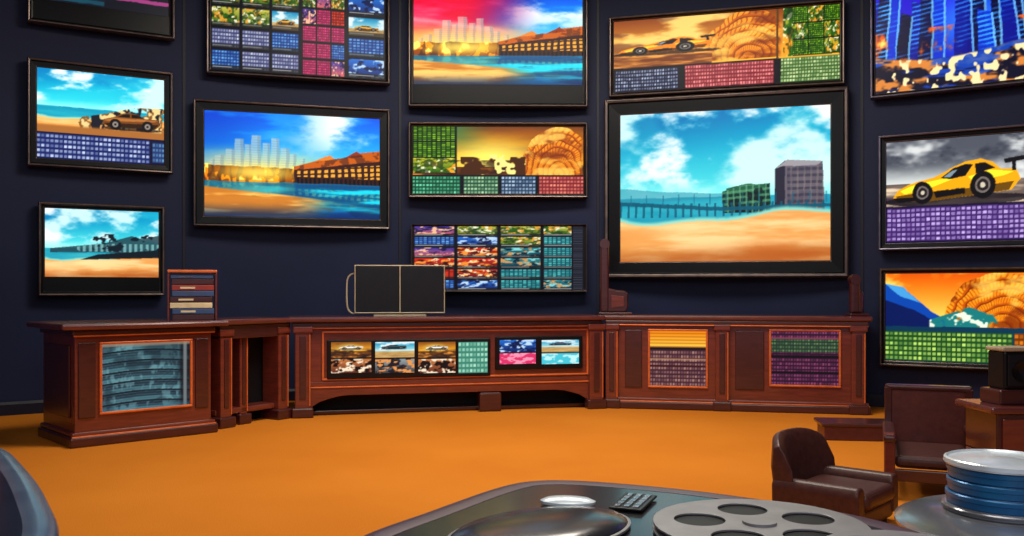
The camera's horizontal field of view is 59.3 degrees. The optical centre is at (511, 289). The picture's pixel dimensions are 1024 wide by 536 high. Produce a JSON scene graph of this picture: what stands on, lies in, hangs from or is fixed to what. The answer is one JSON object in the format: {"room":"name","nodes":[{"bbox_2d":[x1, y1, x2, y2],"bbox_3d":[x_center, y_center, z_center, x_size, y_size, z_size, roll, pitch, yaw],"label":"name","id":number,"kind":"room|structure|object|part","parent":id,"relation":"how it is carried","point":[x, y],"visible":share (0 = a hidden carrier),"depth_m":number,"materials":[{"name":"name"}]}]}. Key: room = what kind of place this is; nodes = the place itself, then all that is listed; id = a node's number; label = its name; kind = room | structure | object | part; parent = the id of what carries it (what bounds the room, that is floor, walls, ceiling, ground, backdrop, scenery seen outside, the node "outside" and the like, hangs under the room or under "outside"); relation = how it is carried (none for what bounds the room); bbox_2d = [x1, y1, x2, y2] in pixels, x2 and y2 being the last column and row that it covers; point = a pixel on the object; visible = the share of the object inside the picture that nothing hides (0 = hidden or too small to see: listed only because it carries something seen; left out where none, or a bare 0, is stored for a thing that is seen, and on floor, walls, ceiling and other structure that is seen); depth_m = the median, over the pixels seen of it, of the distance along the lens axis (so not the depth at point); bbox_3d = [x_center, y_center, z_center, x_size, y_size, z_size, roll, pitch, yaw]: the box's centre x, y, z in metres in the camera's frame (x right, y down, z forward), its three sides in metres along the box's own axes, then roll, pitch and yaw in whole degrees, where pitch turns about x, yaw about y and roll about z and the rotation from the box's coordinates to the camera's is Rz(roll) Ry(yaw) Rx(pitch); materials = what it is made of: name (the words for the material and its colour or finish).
{"room":"control room","nodes":[
{"label":"control room","id":0,"kind":"room"},
{"bbox_2d":[0,398,946,535],"bbox_3d":[0.000,1.450,4.000,20.400,0.100,16.000,0,0,0],"label":"floor","id":1,"kind":"structure","parent":0,"point":[339,474],"depth_m":7.26,"materials":[{"name":"orange carpet"}]},
{"bbox_2d":[0,448,59,535],"bbox_3d":[-2.082,1.025,2.639,1.683,0.750,2.954,0,0,-12],"label":"console","id":2,"kind":"object","parent":1,"relation":"on","point":[25,510],"visible":1,"depth_m":2.73,"materials":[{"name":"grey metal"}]},
{"bbox_2d":[26,318,228,448],"bbox_3d":[-3.710,0.850,8.731,1.549,1.100,1.070,0,0,-43],"label":"base cabinet","id":3,"kind":"object","parent":1,"relation":"on","point":[106,382],"visible":1,"depth_m":8.36,"materials":[{"name":"brown wood"}]},
{"bbox_3d":[-4.202,0.825,8.314,0.021,0.650,0.700,0,0,-43],"label":"gable panel","id":4,"kind":"part","parent":3,"relation":"part of","materials":[{"name":"brown wood"}]},
{"bbox_3d":[-3.722,0.800,8.142,0.025,0.610,0.030,0,0,-43],"label":"frame","id":5,"kind":"part","parent":3,"relation":"part of","materials":[{"name":"brown wood"}]},
{"bbox_3d":[-3.722,1.290,8.744,1.329,0.040,0.935,0,0,-43],"label":"plinth moulding","id":6,"kind":"part","parent":3,"relation":"part of","materials":[{"name":"brown wood"}]},
{"bbox_3d":[-3.724,0.383,8.746,1.329,0.055,0.950,0,0,-43],"label":"cornice","id":7,"kind":"part","parent":3,"relation":"part of","materials":[{"name":"brown wood"}]},
{"bbox_3d":[-3.416,0.482,8.431,0.866,0.025,0.030,0,0,-43],"label":"frame","id":8,"kind":"part","parent":3,"relation":"part of","materials":[{"name":"brown wood"}]},
{"bbox_3d":[-3.416,1.117,8.431,0.866,0.025,0.030,0,0,-43],"label":"frame","id":9,"kind":"part","parent":3,"relation":"part of","materials":[{"name":"brown wood"}]},
{"bbox_3d":[-3.417,0.800,8.432,0.816,0.610,0.001,0,0,-43],"label":"display panel","id":10,"kind":"part","parent":3,"relation":"part of","materials":[{"name":"teal glass"}]},
{"bbox_3d":[-3.111,0.800,8.721,0.025,0.610,0.030,0,0,-43],"label":"frame","id":11,"kind":"part","parent":3,"relation":"part of","materials":[{"name":"brown wood"}]},
{"bbox_2d":[167,270,216,319],"bbox_3d":[-3.240,0.049,9.120,0.470,0.502,0.320,0,0,-20],"label":"shelf","id":12,"kind":"object","parent":3,"relation":"on","point":[184,308],"visible":1,"depth_m":9.00,"materials":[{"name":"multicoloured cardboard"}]},
{"bbox_2d":[211,316,291,428],"bbox_3d":[-2.925,0.850,9.620,0.700,1.100,0.978,0,0,34],"label":"base cabinet","id":13,"kind":"object","parent":1,"relation":"on","point":[250,355],"visible":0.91,"depth_m":9.45,"materials":[{"name":"brown wood"}]},
{"bbox_2d":[211,401,273,415],"bbox_3d":[-2.846,1.250,9.567,0.250,0.060,0.937,0,0,34],"label":"shelf","id":14,"kind":"object","parent":13,"relation":"attached to","point":[238,409],"depth_m":9.44,"materials":[{"name":"brown wood"}]},
{"bbox_3d":[-2.925,0.427,9.620,0.580,0.145,0.937,0,0,34],"label":"cornice","id":15,"kind":"part","parent":13,"relation":"part of","materials":[{"name":"brown wood"}]},
{"bbox_2d":[288,314,605,418],"bbox_3d":[-0.754,0.850,10.570,3.660,1.100,0.820,0,0,-13],"label":"media console","id":16,"kind":"object","parent":1,"relation":"on","point":[345,364],"visible":1,"depth_m":10.30,"materials":[{"name":"brown wood"}]},
{"bbox_3d":[-2.091,0.728,9.953,0.020,0.505,0.028,0,0,-13],"label":"rail","id":17,"kind":"part","parent":16,"relation":"part of","materials":[{"name":"brown wood"}]},
{"bbox_2d":[346,265,444,315],"bbox_3d":[-1.348,0.006,10.427,1.135,0.588,0.210,0,0,-9],"label":"computer monitor","id":18,"kind":"object","parent":16,"relation":"on","point":[399,290],"visible":1,"depth_m":10.38,"materials":[{"name":"black plastic"}]},
{"bbox_3d":[-1.860,0.039,10.343,0.099,0.481,0.027,0,0,-3],"label":"handle","id":19,"kind":"part","parent":18,"relation":"part of","materials":[{"name":"beige plastic"}]},
{"bbox_3d":[-1.547,-0.009,10.357,0.487,0.518,0.026,0,0,-9],"label":"panel","id":20,"kind":"part","parent":18,"relation":"part of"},
{"bbox_3d":[-1.042,-0.009,10.437,0.487,0.518,0.026,0,0,-9],"label":"panel","id":21,"kind":"part","parent":18,"relation":"part of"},
{"bbox_3d":[-0.750,0.388,10.587,3.575,0.065,0.710,0,0,-13],"label":"cornice","id":22,"kind":"part","parent":16,"relation":"part of","materials":[{"name":"brown wood"}]},
{"bbox_3d":[-0.728,1.375,10.494,3.375,0.050,0.180,0,0,-13],"label":"rail","id":23,"kind":"part","parent":16,"relation":"part of","materials":[{"name":"brown wood"}]},
{"bbox_3d":[-0.600,0.466,10.305,3.084,0.018,0.028,0,0,-13],"label":"rail","id":24,"kind":"part","parent":16,"relation":"part of","materials":[{"name":"brown wood"}]},
{"bbox_3d":[-0.600,0.990,10.305,3.084,0.020,0.028,0,0,-13],"label":"rail","id":25,"kind":"part","parent":16,"relation":"part of","materials":[{"name":"brown wood"}]},
{"bbox_3d":[0.892,0.728,10.656,0.020,0.505,0.028,0,0,-13],"label":"rail","id":26,"kind":"part","parent":16,"relation":"part of","materials":[{"name":"brown wood"}]},
{"bbox_2d":[364,480,922,535],"bbox_3d":[0.287,1.025,2.154,1.748,0.750,1.927,0,0,0],"label":"control console","id":27,"kind":"object","parent":1,"relation":"on","point":[442,521],"visible":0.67,"depth_m":2.75},
{"bbox_2d":[448,506,630,535],"bbox_3d":[0.080,0.631,2.420,0.578,0.036,0.370,0,0,-40],"label":"tray","id":28,"kind":"object","parent":27,"relation":"on","point":[552,520],"visible":1,"depth_m":2.40,"materials":[{"name":"metal"}]},
{"bbox_2d":[540,495,595,505],"bbox_3d":[0.170,0.638,2.740,0.169,0.022,0.092,0,0,8],"label":"dish","id":29,"kind":"object","parent":27,"relation":"on","point":[556,500],"visible":0.96,"depth_m":2.71,"materials":[{"name":"ceramic"}]},
{"bbox_2d":[609,493,656,511],"bbox_3d":[0.370,0.643,2.740,0.100,0.012,0.200,0,0,22],"label":"keypad","id":30,"kind":"object","parent":27,"relation":"on","point":[628,501],"visible":1,"depth_m":2.71,"materials":[{"name":"black plastic"}]},
{"bbox_2d":[653,499,870,535],"bbox_3d":[0.660,0.631,2.400,0.562,0.033,0.562,0,0,-20],"label":"reel","id":31,"kind":"object","parent":27,"relation":"on","point":[714,517],"visible":1,"depth_m":2.44,"materials":[{"name":"metal"}]},
{"bbox_2d":[828,530,933,535],"bbox_3d":[0.880,0.596,2.020,0.362,0.033,0.362,0,0,38],"label":"reel","id":32,"kind":"object","parent":27,"relation":"on","point":[854,532],"visible":1,"depth_m":2.17,"materials":[{"name":"metal"}]},
{"bbox_2d":[604,314,872,414],"bbox_3d":[2.618,0.850,10.697,3.042,1.100,0.735,0,0,12],"label":"sideboard","id":33,"kind":"object","parent":1,"relation":"on","point":[812,364],"visible":1,"depth_m":10.38,"materials":[{"name":"brown wood"}]},
{"bbox_2d":[597,239,631,314],"bbox_3d":[1.249,-0.163,10.950,0.410,0.926,0.180,0,0,0],"label":"stand","id":34,"kind":"object","parent":33,"relation":"on","point":[612,302],"visible":1,"depth_m":10.91,"materials":[{"name":"brown wood"}]},
{"bbox_3d":[1.124,-0.145,10.950,0.110,0.830,0.090,0,0,0],"label":"post","id":35,"kind":"part","parent":34,"relation":"part of","materials":[{"name":"brown wood"}]},
{"bbox_3d":[1.279,0.122,10.950,0.270,0.295,0.070,0,0,0],"label":"scroll arm","id":36,"kind":"part","parent":34,"relation":"part of","materials":[{"name":"brown wood"}]},
{"bbox_3d":[1.616,0.802,10.612,0.025,0.641,0.030,0,0,12],"label":"frame","id":37,"kind":"part","parent":33,"relation":"part of","materials":[{"name":"brown wood"}]},
{"bbox_3d":[1.942,0.469,10.544,0.692,0.025,0.030,0,0,12],"label":"frame","id":38,"kind":"part","parent":33,"relation":"part of","materials":[{"name":"brown wood"}]},
{"bbox_3d":[1.942,1.135,10.544,0.692,0.025,0.030,0,0,12],"label":"frame","id":39,"kind":"part","parent":33,"relation":"part of","materials":[{"name":"brown wood"}]},
{"bbox_3d":[1.942,0.802,10.545,0.642,0.641,0.001,0,0,12],"label":"display panel","id":40,"kind":"part","parent":33,"relation":"part of","materials":[{"name":"multicoloured glass"}]},
{"bbox_3d":[2.269,0.802,10.476,0.025,0.641,0.030,0,0,12],"label":"frame","id":41,"kind":"part","parent":33,"relation":"part of","materials":[{"name":"brown wood"}]},
{"bbox_3d":[2.618,0.383,10.699,2.962,0.055,0.650,0,0,12],"label":"cornice","id":42,"kind":"part","parent":33,"relation":"part of","materials":[{"name":"brown wood"}]},
{"bbox_3d":[2.618,1.290,10.697,2.962,0.040,0.635,0,0,12],"label":"plinth moulding","id":43,"kind":"part","parent":33,"relation":"part of","materials":[{"name":"brown wood"}]},
{"bbox_3d":[2.963,0.776,10.331,0.025,0.612,0.030,0,0,12],"label":"frame","id":44,"kind":"part","parent":33,"relation":"part of","materials":[{"name":"brown wood"}]},
{"bbox_3d":[3.335,0.458,10.253,0.785,0.025,0.030,0,0,12],"label":"frame","id":45,"kind":"part","parent":33,"relation":"part of","materials":[{"name":"brown wood"}]},
{"bbox_3d":[3.335,1.094,10.253,0.785,0.025,0.030,0,0,12],"label":"frame","id":46,"kind":"part","parent":33,"relation":"part of","materials":[{"name":"brown wood"}]},
{"bbox_3d":[3.336,0.776,10.254,0.735,0.612,0.001,0,0,12],"label":"display panel","id":47,"kind":"part","parent":33,"relation":"part of","materials":[{"name":"purple glass"}]},
{"bbox_3d":[3.707,0.776,10.176,0.025,0.612,0.030,0,0,12],"label":"frame","id":48,"kind":"part","parent":33,"relation":"part of","materials":[{"name":"brown wood"}]},
{"bbox_2d":[845,274,868,315],"bbox_3d":[4.004,0.057,10.450,0.220,0.486,0.180,0,0,0],"label":"stand","id":49,"kind":"object","parent":33,"relation":"on","point":[855,294],"visible":1,"depth_m":10.41,"materials":[{"name":"brown wood"}]},
{"bbox_3d":[3.974,0.075,10.450,0.110,0.390,0.090,0,0,0],"label":"post","id":50,"kind":"part","parent":49,"relation":"part of","materials":[{"name":"brown wood"}]},
{"bbox_3d":[4.034,0.124,10.450,0.080,0.293,0.070,0,0,0],"label":"scroll arm","id":51,"kind":"part","parent":49,"relation":"part of","materials":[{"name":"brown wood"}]},
{"bbox_2d":[771,427,897,521],"bbox_3d":[1.915,1.135,5.433,0.640,0.531,0.649,0,0,42],"label":"chair","id":52,"kind":"object","parent":1,"relation":"on","point":[804,470],"visible":0.82,"depth_m":5.34,"materials":[{"name":"brown leather"}]},
{"bbox_3d":[1.770,1.107,5.564,0.249,0.476,0.620,0,0,42],"label":"backrest","id":53,"kind":"part","parent":52,"relation":"part of","materials":[{"name":"brown leather"}]},
{"bbox_3d":[1.764,1.225,5.206,0.520,0.230,0.109,0,0,42],"label":"arm","id":54,"kind":"part","parent":52,"relation":"part of","materials":[{"name":"brown leather"}]},
{"bbox_2d":[806,474,894,511],"bbox_3d":[1.975,1.208,5.380,0.480,0.105,0.450,0,0,42],"label":"seat cushion","id":55,"kind":"object","parent":52,"relation":"on","point":[878,491],"depth_m":5.37,"materials":[{"name":"brown leather"}]},
{"bbox_3d":[2.126,1.225,5.607,0.520,0.230,0.109,0,0,42],"label":"arm","id":56,"kind":"part","parent":52,"relation":"part of","materials":[{"name":"brown leather"}]},
{"bbox_2d":[814,417,884,441],"bbox_3d":[3.300,1.317,8.500,0.800,0.165,0.400,0,0,8],"label":"platform","id":57,"kind":"object","parent":1,"relation":"on","point":[831,428],"visible":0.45,"depth_m":8.36,"materials":[{"name":"brown wood"}]},
{"bbox_2d":[882,383,972,484],"bbox_3d":[2.926,1.050,6.291,0.620,0.700,0.820,0,0,22],"label":"armchair","id":58,"kind":"object","parent":1,"relation":"on","point":[922,423],"visible":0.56,"depth_m":6.54,"materials":[{"name":"red leather"}]},
{"bbox_3d":[2.803,1.060,6.707,0.050,0.680,0.060,0,0,22],"label":"leg","id":59,"kind":"part","parent":58,"relation":"part of","materials":[{"name":"brown wood"}]},
{"bbox_3d":[2.665,0.998,6.364,0.080,0.045,0.760,0,0,22],"label":"arm","id":60,"kind":"part","parent":58,"relation":"part of","materials":[{"name":"brown wood"}]},
{"bbox_3d":[2.543,1.180,6.063,0.070,0.440,0.070,0,0,22],"label":"leg","id":61,"kind":"part","parent":58,"relation":"part of","materials":[{"name":"brown wood"}]},
{"bbox_3d":[2.791,1.240,5.957,0.540,0.080,0.040,0,0,22],"label":"rail","id":62,"kind":"part","parent":58,"relation":"part of","materials":[{"name":"brown wood"}]},
{"bbox_3d":[3.061,0.720,6.625,0.580,0.040,0.100,0,0,22],"label":"rail","id":63,"kind":"part","parent":58,"relation":"part of","materials":[{"name":"brown leather"}]},
{"bbox_3d":[3.061,0.950,6.625,0.540,0.460,0.060,0,0,22],"label":"backrest","id":64,"kind":"part","parent":58,"relation":"part of","materials":[{"name":"red leather"}]},
{"bbox_2d":[895,441,964,470],"bbox_3d":[2.919,1.155,6.272,0.480,0.090,0.660,0,0,22],"label":"seat cushion","id":65,"kind":"object","parent":58,"relation":"on","point":[928,455],"depth_m":6.11,"materials":[{"name":"brown leather"}]},
{"bbox_3d":[3.304,1.060,6.505,0.050,0.680,0.060,0,0,22],"label":"leg","id":66,"kind":"part","parent":58,"relation":"part of","materials":[{"name":"brown wood"}]},
{"bbox_2d":[894,494,1023,535],"bbox_3d":[1.800,1.090,3.000,0.970,0.620,0.970,0,0,0],"label":"round table","id":67,"kind":"object","parent":1,"relation":"on","point":[925,515],"visible":0.66,"depth_m":3.02,"materials":[{"name":"silver metal"}]},
{"bbox_2d":[941,449,1023,524],"bbox_3d":[1.740,0.687,3.180,0.408,0.186,0.408,0,0,0],"label":"canisters","id":68,"kind":"object","parent":67,"relation":"on","point":[983,484],"visible":1,"depth_m":3.08,"materials":[{"name":"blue metal"}]},
{"bbox_3d":[1.740,0.606,3.180,0.392,0.024,0.392,0,0,0],"label":"lid","id":69,"kind":"part","parent":68,"relation":"part of","materials":[{"name":"metal"}]},
{"bbox_2d":[955,399,1023,451],"bbox_3d":[3.425,1.045,5.495,1.230,0.710,0.450,0,0,0],"label":"writing desk","id":70,"kind":"object","parent":1,"relation":"on","point":[988,425],"visible":0.41,"depth_m":5.34,"materials":[{"name":"brown wood"}]},
{"bbox_2d":[980,346,1023,404],"bbox_3d":[3.055,0.517,5.502,0.290,0.345,0.200,0,0,-6],"label":"speaker","id":71,"kind":"object","parent":70,"relation":"on","point":[1005,363],"visible":1,"depth_m":5.42},
{"bbox_2d":[1007,355,1023,386],"bbox_3d":[3.064,0.485,5.418,0.170,0.190,0.012,0,0,-6],"label":"grille","id":72,"kind":"object","parent":71,"relation":"attached to","point":[1015,363],"depth_m":5.41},
{"bbox_3d":[3.055,0.855,5.308,0.330,0.190,0.025,0,0,0],"label":"drawer","id":73,"kind":"part","parent":70,"relation":"part of","materials":[{"name":"brown wood"}]},
{"bbox_2d":[0,0,1023,401],"bbox_3d":[0.000,-1.550,4.000,20.400,5.900,16.000,0,0,0],"label":"wall","id":74,"kind":"structure","parent":0,"point":[262,272],"depth_m":10.99,"materials":[{"name":"blue paint"}]},
{"bbox_2d":[27,57,172,174],"bbox_3d":[-4.780,-1.994,10.490,1.539,1.214,0.244,0,0,-29],"label":"television","id":75,"kind":"object","parent":74,"relation":"attached to","point":[81,116],"visible":1,"depth_m":10.40,"materials":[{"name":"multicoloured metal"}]},
{"bbox_2d":[27,0,174,41],"bbox_3d":[-4.770,-3.695,10.495,1.561,1.399,0.244,0,0,-29],"label":"television","id":76,"kind":"object","parent":74,"relation":"attached to","point":[150,19],"visible":1,"depth_m":10.45,"materials":[{"name":"brown metal"}]},
{"bbox_2d":[38,201,164,295],"bbox_3d":[-4.775,-0.463,10.501,1.341,1.065,0.244,0,0,-29],"label":"television","id":77,"kind":"object","parent":74,"relation":"attached to","point":[85,249],"visible":1,"depth_m":10.41,"materials":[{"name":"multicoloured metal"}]},
{"bbox_2d":[182,0,185,296],"bbox_3d":[-3.997,-1.625,10.967,0.040,5.750,0.022,0,0,-24],"label":"trim","id":78,"kind":"structure","parent":74,"relation":"attached to","point":[183,1],"depth_m":10.96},
{"bbox_2d":[193,98,389,229],"bbox_3d":[-2.734,-1.542,11.290,2.382,1.542,0.244,0,0,-16],"label":"television","id":79,"kind":"object","parent":74,"relation":"attached to","point":[256,164],"visible":1,"depth_m":11.20,"materials":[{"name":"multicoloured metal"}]},
{"bbox_2d":[206,0,389,85],"bbox_3d":[-2.664,-3.211,11.319,2.234,1.160,0.244,0,0,-16],"label":"television","id":80,"kind":"object","parent":74,"relation":"attached to","point":[334,41],"visible":1,"depth_m":11.24,"materials":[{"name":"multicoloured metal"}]},
{"bbox_2d":[398,0,401,264],"bbox_3d":[-1.455,-1.625,11.694,0.040,5.750,0.022,0,0,-8],"label":"trim","id":81,"kind":"structure","parent":74,"relation":"attached to","point":[399,1],"depth_m":11.68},
{"bbox_2d":[0,386,884,415],"bbox_3d":[0.000,1.325,6.800,20.000,0.150,10.000,0,0,0],"label":"baseboard","id":82,"kind":"structure","parent":74,"relation":"attached to","point":[874,400],"depth_m":10.17,"materials":[{"name":"black wood"}]},
{"bbox_2d":[408,0,587,108],"bbox_3d":[-0.180,-3.095,11.678,2.316,1.480,0.244,0,0,-1],"label":"television","id":83,"kind":"object","parent":74,"relation":"attached to","point":[462,53],"visible":1,"depth_m":11.60,"materials":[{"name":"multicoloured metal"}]},
{"bbox_2d":[408,122,587,198],"bbox_3d":[-0.180,-1.673,11.678,2.316,0.978,0.244,0,0,-1],"label":"television","id":84,"kind":"object","parent":74,"relation":"attached to","point":[447,160],"visible":1,"depth_m":11.60,"materials":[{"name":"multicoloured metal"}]},
{"bbox_2d":[411,224,586,291],"bbox_3d":[-0.167,-0.412,11.682,2.265,0.875,0.243,0,0,-1],"label":"television","id":85,"kind":"object","parent":74,"relation":"attached to","point":[475,257],"visible":0.94,"depth_m":11.60,"materials":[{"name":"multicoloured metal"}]},
{"bbox_2d":[596,0,599,314],"bbox_3d":[1.121,-1.625,11.737,0.040,5.750,0.022,0,0,6],"label":"trim","id":86,"kind":"structure","parent":74,"relation":"attached to","point":[597,1],"depth_m":11.73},
{"bbox_2d":[604,86,848,277],"bbox_3d":[2.637,-1.298,11.276,2.963,2.298,0.244,0,0,16],"label":"television","id":87,"kind":"object","parent":74,"relation":"attached to","point":[751,184],"visible":1,"depth_m":11.17,"materials":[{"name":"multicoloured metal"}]},
{"bbox_2d":[609,0,844,98],"bbox_3d":[2.648,-2.989,11.281,2.855,1.032,0.244,0,0,16],"label":"television","id":88,"kind":"object","parent":74,"relation":"attached to","point":[790,45],"visible":1,"depth_m":11.18,"materials":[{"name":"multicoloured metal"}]},
{"bbox_2d":[860,0,863,312],"bbox_3d":[4.225,-1.625,10.864,0.040,5.750,0.022,0,0,25],"label":"trim","id":89,"kind":"structure","parent":74,"relation":"attached to","point":[861,1],"depth_m":10.85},
{"bbox_2d":[870,0,1023,100],"bbox_3d":[5.125,-3.056,10.271,1.927,1.585,0.244,0,0,31],"label":"television","id":90,"kind":"object","parent":74,"relation":"attached to","point":[918,47],"visible":1,"depth_m":10.30,"materials":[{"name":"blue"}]},
{"bbox_2d":[878,124,1023,250],"bbox_3d":[5.128,-1.144,10.279,1.747,1.359,0.244,0,0,31],"label":"television","id":91,"kind":"object","parent":74,"relation":"attached to","point":[956,188],"visible":1,"depth_m":10.25,"materials":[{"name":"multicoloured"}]},
{"bbox_2d":[879,266,1023,369],"bbox_3d":[5.133,0.317,10.277,1.736,1.155,0.244,0,0,31],"label":"television","id":92,"kind":"object","parent":74,"relation":"attached to","point":[930,317],"visible":0.94,"depth_m":10.27,"materials":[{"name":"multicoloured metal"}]}
]}

